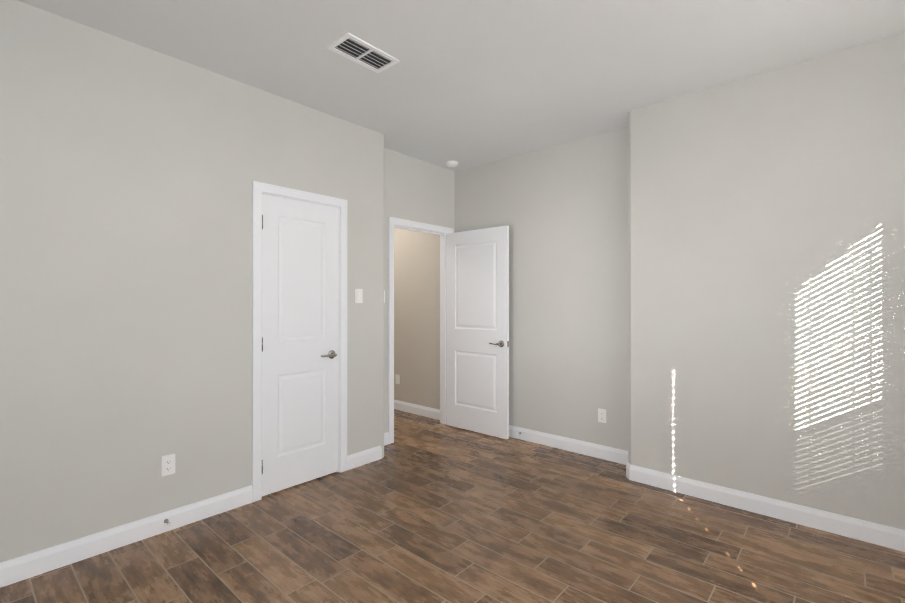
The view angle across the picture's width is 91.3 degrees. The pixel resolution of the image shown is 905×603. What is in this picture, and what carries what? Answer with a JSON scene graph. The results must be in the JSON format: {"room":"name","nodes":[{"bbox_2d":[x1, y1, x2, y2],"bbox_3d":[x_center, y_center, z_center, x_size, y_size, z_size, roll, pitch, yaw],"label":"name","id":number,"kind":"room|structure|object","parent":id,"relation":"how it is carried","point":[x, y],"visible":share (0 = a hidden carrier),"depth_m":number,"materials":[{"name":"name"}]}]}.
{"room":"empty bedroom","nodes":[
{"label":"empty bedroom","id":0,"kind":"room"},
{"bbox_2d":[0,0,383,562],"bbox_3d":[-1.763,-0.051,2.696,0.365,2.740,3.210,0,0,41],"label":"wall","id":1,"kind":"structure","parent":0,"point":[130,172],"depth_m":2.44,"materials":[{"name":"beige paint"}]},
{"bbox_2d":[0,485,252,587],"bbox_3d":[-1.941,1.263,2.206,0.014,0.110,1.883,0,0,41],"label":"baseboard","id":2,"kind":"structure","parent":1,"relation":"attached to","point":[23,567],"depth_m":2.35,"materials":[{"name":"white wood"}]},
{"bbox_2d":[161,454,174,475],"bbox_3d":[-1.639,0.944,2.554,0.007,0.115,0.070,0,0,41],"label":"outlet","id":3,"kind":"object","parent":1,"relation":"attached to","point":[167,464],"visible":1,"depth_m":2.55,"materials":[{"name":"white plastic"}]},
{"bbox_2d":[252,181,346,501],"bbox_3d":[-1.107,0.286,3.218,0.075,2.068,0.647,0,0,41],"label":"door frame","id":4,"kind":"structure","parent":1,"relation":"attached to","point":[339,298],"depth_m":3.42,"materials":[{"name":"white wood"}]},
{"bbox_2d":[262,194,338,495],"bbox_3d":[-1.094,0.292,3.203,0.151,2.032,0.610,0,0,41],"label":"closet door","id":5,"kind":"structure","parent":1,"relation":"in","point":[300,316],"depth_m":3.17,"materials":[{"name":"white paint"}]},
{"bbox_2d":[355,289,362,302],"bbox_3d":[-0.750,-0.044,3.558,0.012,0.115,0.070,0,0,41],"label":"light switch","id":6,"kind":"object","parent":1,"relation":"attached to","point":[358,295],"visible":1,"depth_m":3.55,"materials":[{"name":"white plastic"}]},
{"bbox_2d":[347,432,388,469],"bbox_3d":[-0.712,1.266,3.785,0.264,0.110,0.640,0,0,41],"label":"baseboard","id":7,"kind":"structure","parent":1,"relation":"attached to","point":[361,458],"depth_m":3.60,"materials":[{"name":"white wood"}]},
{"bbox_2d":[384,148,454,432],"bbox_3d":[-0.407,-0.048,4.419,0.115,2.740,1.170,0,0,41],"label":"wall","id":8,"kind":"structure","parent":0,"point":[417,190],"depth_m":4.34,"materials":[{"name":"beige paint"}]},
{"bbox_2d":[388,217,453,443],"bbox_3d":[-0.342,0.268,4.492,0.155,2.110,0.905,0,0,41],"label":"door frame","id":9,"kind":"structure","parent":8,"relation":"attached to","point":[392,221],"depth_m":4.32,"materials":[{"name":"white wood"}]},
{"bbox_2d":[446,226,508,438],"bbox_3d":[0.235,0.294,4.471,0.778,2.032,0.151,0,0,41],"label":"entry door","id":10,"kind":"structure","parent":8,"relation":"in","point":[477,330],"depth_m":4.43,"materials":[{"name":"white paint"}]},
{"bbox_2d":[0,409,904,602],"bbox_3d":[-0.729,1.379,2.659,6.330,0.120,4.530,0,0,41],"label":"floor","id":11,"kind":"structure","parent":0,"point":[424,509],"depth_m":2.37,"materials":[{"name":"brown wood"}]},
{"bbox_2d":[17,0,904,170],"bbox_3d":[-0.729,-1.481,2.665,6.330,0.120,4.530,0,0,41],"label":"ceiling","id":12,"kind":"structure","parent":0,"point":[464,84],"depth_m":2.51,"materials":[{"name":"paint"}]},
{"bbox_2d":[327,32,399,72],"bbox_3d":[-0.506,-1.419,2.539,0.200,0.017,0.364,0,0,41],"label":"ceiling vent","id":13,"kind":"object","parent":12,"relation":"in","point":[348,45],"visible":1,"depth_m":2.53,"materials":[{"name":"white metal"}]},
{"bbox_2d":[445,161,457,166],"bbox_3d":[-0.007,-1.398,4.516,0.132,0.040,0.132,0,0,41],"label":"smoke detector","id":14,"kind":"object","parent":12,"relation":"attached to","point":[451,163],"visible":1,"depth_m":4.47,"materials":[{"name":"white plastic"}]},
{"bbox_2d":[394,126,627,450],"bbox_3d":[0.722,-0.048,4.303,6.330,2.740,0.150,0,0,41],"label":"wall","id":15,"kind":"structure","parent":0,"point":[560,211],"depth_m":4.04,"materials":[{"name":"beige paint"}]},
{"bbox_2d":[396,374,399,383],"bbox_3d":[-0.675,0.955,5.431,0.070,0.115,0.007,0,0,41],"label":"outlet","id":16,"kind":"object","parent":15,"relation":"attached to","point":[397,379],"visible":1,"depth_m":5.42,"materials":[{"name":"white plastic"}]},
{"bbox_2d":[394,400,439,419],"bbox_3d":[-0.835,1.270,5.567,2.019,0.110,0.014,0,0,41],"label":"baseboard","id":17,"kind":"structure","parent":15,"relation":"attached to","point":[418,409],"depth_m":5.18,"materials":[{"name":"white wood"}]},
{"bbox_2d":[598,408,605,422],"bbox_3d":[1.258,0.961,3.722,0.070,0.115,0.007,0,0,41],"label":"outlet","id":18,"kind":"object","parent":15,"relation":"attached to","point":[602,415],"visible":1,"depth_m":3.72,"materials":[{"name":"white plastic"}]},
{"bbox_2d":[628,33,904,529],"bbox_3d":[2.172,-0.051,2.728,2.070,2.740,0.290,0,0,41],"label":"wall","id":19,"kind":"structure","parent":0,"point":[766,284],"depth_m":2.70,"materials":[{"name":"beige paint"}]},
{"bbox_2d":[509,425,904,551],"bbox_3d":[1.409,1.265,3.390,3.934,0.110,0.304,0,0,41],"label":"baseboard","id":20,"kind":"structure","parent":19,"relation":"attached to","point":[870,532],"depth_m":2.83,"materials":[{"name":"white wood"}]}
]}

